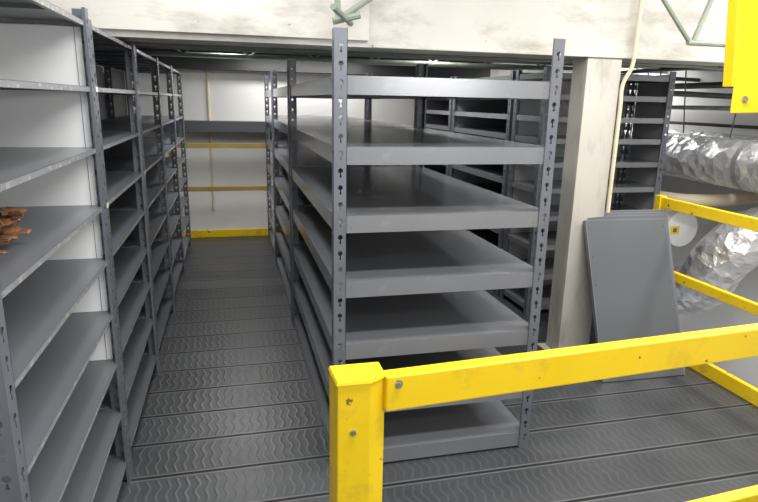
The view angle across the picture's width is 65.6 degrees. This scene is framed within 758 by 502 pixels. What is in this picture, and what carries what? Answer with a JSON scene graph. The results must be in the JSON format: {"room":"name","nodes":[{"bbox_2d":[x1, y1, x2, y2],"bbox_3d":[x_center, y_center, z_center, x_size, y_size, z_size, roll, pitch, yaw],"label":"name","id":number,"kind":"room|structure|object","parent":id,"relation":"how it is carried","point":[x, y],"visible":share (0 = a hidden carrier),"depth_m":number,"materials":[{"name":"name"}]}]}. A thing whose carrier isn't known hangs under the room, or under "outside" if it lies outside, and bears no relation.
{"room":"warehouse storage mezzanine","nodes":[
{"label":"warehouse storage mezzanine","id":0,"kind":"room"},
{"bbox_2d":[84,62,121,117],"bbox_3d":[-2.282,-0.674,3.342,0.100,3.360,9.700,-2,15,-14],"label":"wall","id":1,"kind":"structure","parent":0,"point":[84,62],"depth_m":6.58,"materials":[{"name":"white paint"}]},
{"bbox_2d":[149,55,571,72],"bbox_3d":[-0.057,-2.260,7.059,6.100,0.070,0.050,-2,15,-14],"label":"pipe","id":2,"kind":"object","parent":1,"relation":"attached to","point":[149,55],"visible":0.04,"depth_m":6.92,"materials":[{"name":"grey metal"}]},
{"bbox_2d":[163,55,571,71],"bbox_3d":[0.109,-2.051,6.410,6.100,0.060,0.040,-2,15,-14],"label":"pipe","id":3,"kind":"object","parent":1,"relation":"attached to","point":[163,55],"visible":0.04,"depth_m":6.54,"materials":[{"name":"grey metal"}]},
{"bbox_2d":[124,41,701,65],"bbox_3d":[0.692,-1.378,4.127,6.100,0.024,0.024,-2,15,-14],"label":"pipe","id":4,"kind":"object","parent":1,"relation":"attached to","point":[124,41],"visible":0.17,"depth_m":3.84,"materials":[{"name":"grey metal"}]},
{"bbox_2d":[123,41,723,69],"bbox_3d":[0.634,-1.545,4.335,6.100,0.254,0.036,-2,15,-14],"label":"joist","id":5,"kind":"object","parent":1,"relation":"attached to","point":[144,44],"visible":0.23,"depth_m":4.21,"materials":[{"name":"grey metal"}]},
{"bbox_2d":[136,46,723,71],"bbox_3d":[0.466,-1.643,5.011,6.100,0.042,0.032,-2,15,-14],"label":"pipe","id":6,"kind":"object","parent":1,"relation":"attached to","point":[642,67],"visible":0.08,"depth_m":4.95,"materials":[{"name":"grey metal"}]},
{"bbox_2d":[124,62,547,229],"bbox_3d":[-0.399,-1.061,8.771,6.350,5.200,0.100,-2,15,-14],"label":"wall","id":7,"kind":"structure","parent":0,"point":[234,95],"depth_m":8.22,"materials":[{"name":"white paint"}]},
{"bbox_2d":[205,70,214,209],"bbox_3d":[-2.320,-1.500,8.107,0.040,1.900,0.040,-2,15,-14],"label":"pipe","id":8,"kind":"object","parent":7,"relation":"attached to","point":[207,71],"visible":0.79,"depth_m":8.08,"materials":[{"name":"grey metal"}]},
{"bbox_2d":[152,120,281,131],"bbox_3d":[-1.745,-1.708,8.077,3.240,0.140,0.250,-2,15,-14],"label":"wall ledge","id":9,"kind":"object","parent":7,"relation":"attached to","point":[190,125],"visible":0.29,"depth_m":7.87,"materials":[{"name":"grey metal"}]},
{"bbox_2d":[136,48,490,77],"bbox_3d":[-0.858,-2.576,8.077,5.050,0.260,0.250,-2,15,-14],"label":"trim","id":10,"kind":"structure","parent":7,"relation":"attached to","point":[191,63],"depth_m":7.93,"materials":[{"name":"grey metal"}]},
{"bbox_2d":[621,66,723,73],"bbox_3d":[2.346,-2.018,6.747,0.040,0.040,4.550,-2,15,-14],"label":"pipe","id":11,"kind":"object","parent":7,"relation":"attached to","point":[665,69],"visible":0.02,"depth_m":5.55,"materials":[{"name":"grey metal"}]},
{"bbox_2d":[116,235,757,501],"bbox_3d":[-0.004,0.863,4.184,4.600,0.060,9.450,-2,15,-14],"label":"floor","id":12,"kind":"structure","parent":0,"point":[230,413],"depth_m":3.40,"materials":[{"name":"grey metal"}]},
{"bbox_2d":[0,0,131,501],"bbox_3d":[-1.356,0.241,1.973,0.625,2.175,1.317,-2,15,-14],"label":"shelving unit","id":13,"kind":"object","parent":12,"relation":"on","point":[58,366],"visible":1,"depth_m":2.35,"materials":[{"name":"grey metal"}]},
{"bbox_2d":[0,219,11,226],"bbox_3d":[-1.144,-0.073,1.739,0.105,0.036,0.052,-6,16,-27],"label":"scrap","id":14,"kind":"object","parent":13,"relation":"on","point":[6,221],"visible":1,"depth_m":1.75,"materials":[{"name":"brown wood"}]},
{"bbox_2d":[0,214,15,223],"bbox_3d":[-1.185,-0.103,1.810,0.124,0.037,0.055,6,15,19],"label":"scrap","id":15,"kind":"object","parent":13,"relation":"on","point":[1,216],"visible":0.53,"depth_m":1.81,"materials":[{"name":"brown wood"}]},
{"bbox_2d":[0,235,18,241],"bbox_3d":[-1.137,-0.035,1.800,0.056,0.033,0.130,-2,14,-11],"label":"scrap","id":16,"kind":"object","parent":13,"relation":"on","point":[7,238],"visible":0.98,"depth_m":1.79,"materials":[{"name":"brown wood"}]},
{"bbox_2d":[0,226,30,235],"bbox_3d":[-1.166,-0.063,1.841,0.128,0.020,0.061,-3,15,-15],"label":"scrap","id":17,"kind":"object","parent":13,"relation":"on","point":[12,230],"visible":0.94,"depth_m":1.84,"materials":[{"name":"brown wood"}]},
{"bbox_2d":[0,226,8,232],"bbox_3d":[-1.196,-0.073,1.833,0.110,0.028,0.043,6,15,19],"label":"scrap","id":18,"kind":"object","parent":17,"relation":"on","point":[3,229],"visible":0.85,"depth_m":1.82,"materials":[{"name":"brown wood"}]},
{"label":"scrap","id":19,"kind":"object","parent":13,"relation":"on","visible":0},
{"bbox_2d":[5,216,22,222],"bbox_3d":[-1.179,-0.092,1.842,0.062,0.033,0.119,2,14,2],"label":"scrap","id":20,"kind":"object","parent":19,"relation":"on","point":[11,217],"visible":0.51,"depth_m":1.87,"materials":[{"name":"brown wood"}]},
{"bbox_2d":[6,211,23,216],"bbox_3d":[-1.136,-0.116,1.835,0.047,0.035,0.100,-9,18,-36],"label":"scrap","id":21,"kind":"object","parent":20,"relation":"on","point":[12,213],"visible":0.92,"depth_m":1.81,"materials":[{"name":"brown wood"}]},
{"bbox_2d":[0,207,26,214],"bbox_3d":[-1.155,-0.128,1.836,0.053,0.032,0.134,3,14,5],"label":"scrap","id":22,"kind":"object","parent":21,"relation":"on","point":[6,210],"visible":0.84,"depth_m":1.84,"materials":[{"name":"brown wood"}]},
{"bbox_2d":[3,19,159,473],"bbox_3d":[-1.664,-0.053,3.180,0.630,2.140,1.236,-2,15,-14],"label":"shelving unit","id":23,"kind":"object","parent":12,"relation":"on","point":[134,332],"visible":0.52,"depth_m":3.46,"materials":[{"name":"grey metal"}]},
{"bbox_2d":[84,45,174,367],"bbox_3d":[-1.957,-0.352,4.337,0.630,2.140,1.216,-2,15,-14],"label":"shelving unit","id":24,"kind":"object","parent":12,"relation":"on","point":[127,199],"visible":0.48,"depth_m":4.52,"materials":[{"name":"grey metal"}]},
{"bbox_2d":[84,60,184,302],"bbox_3d":[-2.248,-0.649,5.484,0.630,2.140,1.216,-2,15,-14],"label":"shelving unit","id":25,"kind":"object","parent":12,"relation":"on","point":[119,149],"visible":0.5,"depth_m":5.68,"materials":[{"name":"grey metal"}]},
{"bbox_2d":[107,68,191,267],"bbox_3d":[-2.540,-0.946,6.631,0.632,2.140,1.217,-2,15,-14],"label":"shelving unit","id":26,"kind":"object","parent":12,"relation":"on","point":[119,80],"visible":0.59,"depth_m":6.75,"materials":[{"name":"grey metal"}]},
{"bbox_2d":[169,143,272,237],"bbox_3d":[-2.019,-0.816,7.956,1.500,1.260,0.080,-2,15,-14],"label":"guardrail","id":27,"kind":"object","parent":12,"relation":"on","point":[251,231],"visible":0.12,"depth_m":7.94,"materials":[{"name":"yellow metal"}]},
{"bbox_2d":[264,74,368,262],"bbox_3d":[-0.815,-1.085,7.335,1.090,2.134,1.395,-2,15,-14],"label":"shelving unit","id":28,"kind":"object","parent":12,"relation":"on","point":[282,143],"visible":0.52,"depth_m":7.34,"materials":[{"name":"grey metal"}]},
{"bbox_2d":[271,59,422,321],"bbox_3d":[-0.414,-0.676,5.756,1.090,2.134,1.854,-2,15,-14],"label":"shelving unit","id":29,"kind":"object","parent":12,"relation":"on","point":[306,157],"visible":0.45,"depth_m":5.58,"materials":[{"name":"grey metal"}]},
{"bbox_2d":[288,27,565,462],"bbox_3d":[0.071,-0.182,3.845,1.090,2.134,2.080,-2,15,-14],"label":"shelving unit","id":30,"kind":"object","parent":12,"relation":"on","point":[393,275],"visible":0.94,"depth_m":3.12,"materials":[{"name":"grey metal"}]},
{"bbox_2d":[414,77,455,175],"bbox_3d":[1.246,-1.175,7.865,1.230,2.134,1.451,-2,15,-14],"label":"shelving unit","id":31,"kind":"object","parent":12,"relation":"on","point":[438,111],"visible":0.06,"depth_m":8.28,"materials":[{"name":"grey metal"}]},
{"bbox_2d":[449,70,628,294],"bbox_3d":[1.609,-0.805,6.431,1.230,2.134,1.501,-2,15,-14],"label":"shelving unit","id":32,"kind":"object","parent":12,"relation":"on","point":[490,118],"visible":0.18,"depth_m":6.73,"materials":[{"name":"grey metal"}]},
{"bbox_2d":[328,323,757,501],"bbox_3d":[1.254,0.801,2.241,2.979,1.064,0.187,-3,15,-16],"label":"guardrail","id":33,"kind":"object","parent":12,"relation":"on","point":[360,393],"visible":1,"depth_m":1.81,"materials":[{"name":"yellow metal"}]},
{"bbox_2d":[537,57,621,349],"bbox_3d":[1.474,-0.274,4.292,0.370,2.150,0.260,-2,15,-14],"label":"column","id":34,"kind":"structure","parent":12,"relation":"on","point":[595,81],"depth_m":4.17,"materials":[{"name":"beige paint"}]},
{"bbox_2d":[606,0,643,212],"bbox_3d":[1.682,-1.291,3.946,0.090,2.100,0.036,13,18,39],"label":"conduit pipe","id":35,"kind":"object","parent":34,"relation":"attached to","point":[640,6],"visible":1,"depth_m":4.03,"materials":[{"name":"beige plastic"}]},
{"bbox_2d":[499,67,676,315],"bbox_3d":[1.866,-0.542,5.415,1.228,2.134,0.562,-2,15,-14],"label":"shelving unit","id":36,"kind":"object","parent":12,"relation":"on","point":[648,140],"visible":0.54,"depth_m":5.39,"materials":[{"name":"grey metal"}]},
{"bbox_2d":[583,218,684,381],"bbox_3d":[1.809,0.331,4.179,0.650,1.056,0.449,-2,15,-13],"label":"panel","id":37,"kind":"object","parent":12,"relation":"on","point":[629,262],"visible":0.73,"depth_m":4.17,"materials":[{"name":"grey metal"}]},
{"bbox_2d":[587,214,684,371],"bbox_3d":[1.837,0.309,4.228,0.650,1.076,0.449,-2,15,-13],"label":"panel","id":38,"kind":"object","parent":12,"relation":"on","point":[615,217],"visible":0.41,"depth_m":4.29,"materials":[{"name":"grey metal"}]},
{"bbox_2d":[604,209,678,311],"bbox_3d":[1.891,0.274,4.329,0.645,1.096,0.449,-2,15,-13],"label":"panel","id":39,"kind":"object","parent":12,"relation":"on","point":[654,210],"visible":0.05,"depth_m":4.39,"materials":[{"name":"grey metal"}]},
{"bbox_2d":[604,212,680,332],"bbox_3d":[1.865,0.291,4.279,0.650,1.086,0.449,-2,15,-13],"label":"panel","id":40,"kind":"object","parent":12,"relation":"on","point":[632,213],"visible":0.12,"depth_m":4.35,"materials":[{"name":"grey metal"}]},
{"bbox_2d":[654,195,757,406],"bbox_3d":[2.408,0.392,3.717,0.100,1.180,2.170,-2,15,-14],"label":"guardrail","id":41,"kind":"object","parent":12,"relation":"on","point":[739,387],"visible":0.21,"depth_m":4.00,"materials":[{"name":"yellow metal"}]},
{"bbox_2d":[548,65,757,387],"bbox_3d":[3.719,-0.027,5.031,0.100,5.200,9.700,-2,15,-14],"label":"wall","id":42,"kind":"structure","parent":0,"point":[723,315],"depth_m":6.00,"materials":[{"name":"white paint"}]},
{"bbox_2d":[46,0,727,65],"bbox_3d":[0.764,-1.804,3.756,6.100,1.050,0.325,-2,15,-14],"label":"beam","id":43,"kind":"structure","parent":42,"relation":"attached to","point":[488,28],"depth_m":3.63,"materials":[{"name":"beige paint"}]},
{"bbox_2d":[620,74,699,81],"bbox_3d":[2.840,-1.768,6.006,1.011,0.060,0.040,-2,15,-14],"label":"pipe","id":44,"kind":"object","parent":42,"relation":"attached to","point":[677,78],"visible":0.42,"depth_m":6.07,"materials":[{"name":"grey metal"}]},
{"bbox_2d":[628,105,730,110],"bbox_3d":[3.020,-1.524,6.238,0.570,0.040,6.070,-2,15,-14],"label":"pipe","id":45,"kind":"object","parent":42,"relation":"attached to","point":[675,107],"visible":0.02,"depth_m":5.39,"materials":[{"name":"black metal"}]},
{"bbox_2d":[630,82,732,89],"bbox_3d":[3.202,-1.670,5.975,0.330,0.060,6.580,-2,15,-14],"label":"pipe","id":46,"kind":"object","parent":42,"relation":"attached to","point":[701,85],"visible":0.26,"depth_m":5.69,"materials":[{"name":"grey metal"}]},
{"bbox_2d":[630,125,757,140],"bbox_3d":[3.109,-1.053,6.099,0.380,0.460,6.505,-2,15,-14],"label":"duct","id":47,"kind":"object","parent":42,"relation":"attached to","point":[701,133],"visible":0.11,"depth_m":5.56,"materials":[{"name":"white metal"}]},
{"bbox_2d":[671,90,731,98],"bbox_3d":[3.027,-1.399,5.298,1.011,0.070,0.050,-2,15,-14],"label":"pipe","id":48,"kind":"object","parent":42,"relation":"attached to","point":[676,93],"visible":0.67,"depth_m":5.25,"materials":[{"name":"black metal"}]},
{"bbox_2d":[656,191,757,206],"bbox_3d":[2.567,-0.958,7.187,0.955,0.130,4.243,-2,15,-14],"label":"pipe","id":49,"kind":"object","parent":42,"relation":"attached to","point":[709,200],"visible":0.35,"depth_m":5.22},
{"bbox_2d":[670,121,757,128],"bbox_3d":[3.242,-1.378,6.334,0.106,0.052,6.066,-2,15,-14],"label":"pipe","id":50,"kind":"object","parent":42,"relation":"attached to","point":[671,122],"visible":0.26,"depth_m":5.82,"materials":[{"name":"black metal"}]},
{"bbox_2d":[673,206,757,313],"bbox_3d":[2.654,-0.333,7.038,0.932,1.234,4.869,-2,15,-14],"label":"duct","id":51,"kind":"object","parent":42,"relation":"attached to","point":[726,254],"visible":0.48,"depth_m":4.89,"materials":[{"name":"silver metal"}]},
{"bbox_2d":[616,194,697,246],"bbox_3d":[2.364,-0.687,7.362,0.340,0.340,3.950,-2,15,-14],"label":"duct","id":52,"kind":"object","parent":51,"relation":"attached to","point":[688,224],"visible":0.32,"depth_m":5.51,"materials":[{"name":"white metal"}]},
{"bbox_2d":[670,226,679,234],"bbox_3d":[2.757,-0.194,5.486,0.100,0.080,0.003,-2,15,-14],"label":"warning sticker","id":53,"kind":"object","parent":52,"relation":"attached to","point":[674,229],"visible":0.93,"depth_m":5.49,"materials":[{"name":"yellow paper"}]},
{"bbox_3d":[1.328,-1.799,1.440,6.300,0.100,4.950,-2,15,-14],"label":"ceiling","id":54,"kind":"structure","parent":0,"visible":0},
{"bbox_2d":[330,0,372,25],"bbox_3d":[0.226,-1.748,3.283,1.243,0.970,0.412,-6,16,-27],"label":"joist","id":55,"kind":"object","parent":54,"relation":"attached to","point":[350,14],"visible":1,"depth_m":3.24,"materials":[{"name":"metal"}]},
{"bbox_2d":[661,0,724,46],"bbox_3d":[2.496,-1.811,3.802,2.614,0.957,0.036,-2,15,-14],"label":"joist","id":56,"kind":"object","parent":54,"relation":"attached to","point":[691,42],"visible":0.66,"depth_m":3.77,"materials":[{"name":"metal"}]},
{"bbox_2d":[723,0,757,112],"bbox_3d":[1.336,-1.194,2.068,0.305,1.382,0.068,-2,15,-14],"label":"bracket","id":57,"kind":"object","parent":54,"relation":"hanging from","point":[740,72],"visible":1,"depth_m":2.18,"materials":[{"name":"yellow metal"}]},
{"bbox_3d":[0.173,-2.185,6.126,6.100,0.100,4.600,-2,15,-14],"label":"ceiling","id":58,"kind":"structure","parent":0,"visible":0},
{"bbox_2d":[140,49,667,73],"bbox_3d":[0.254,-1.982,5.827,6.100,0.254,0.036,-2,15,-14],"label":"joist","id":59,"kind":"object","parent":58,"relation":"attached to","point":[170,53],"visible":0.26,"depth_m":5.71,"materials":[{"name":"grey metal"}]},
{"bbox_2d":[683,70,686,132],"bbox_3d":[2.816,-1.518,5.405,0.112,0.851,0.012,-2,15,-14],"label":"wire","id":60,"kind":"object","parent":58,"relation":"hanging from","point":[685,70],"visible":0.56,"depth_m":5.44,"materials":[{"name":"grey metal"}]},
{"bbox_2d":[729,113,735,138],"bbox_3d":[3.148,-1.392,5.118,0.092,0.941,0.012,-2,15,-14],"label":"wire","id":61,"kind":"object","parent":58,"relation":"hanging from","point":[735,113],"visible":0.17,"depth_m":5.18,"materials":[{"name":"grey metal"}]},
{"bbox_3d":[2.638,-1.622,5.780,0.072,0.841,0.012,-2,15,-14],"label":"wire","id":62,"kind":"object","parent":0,"visible":0},
{"bbox_2d":[619,130,757,192],"bbox_3d":[2.691,-1.017,6.003,0.412,0.480,6.505,-2,15,-14],"label":"duct","id":63,"kind":"object","parent":62,"relation":"hanging from","point":[726,162],"visible":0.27,"depth_m":4.92,"materials":[{"name":"silver metal"}]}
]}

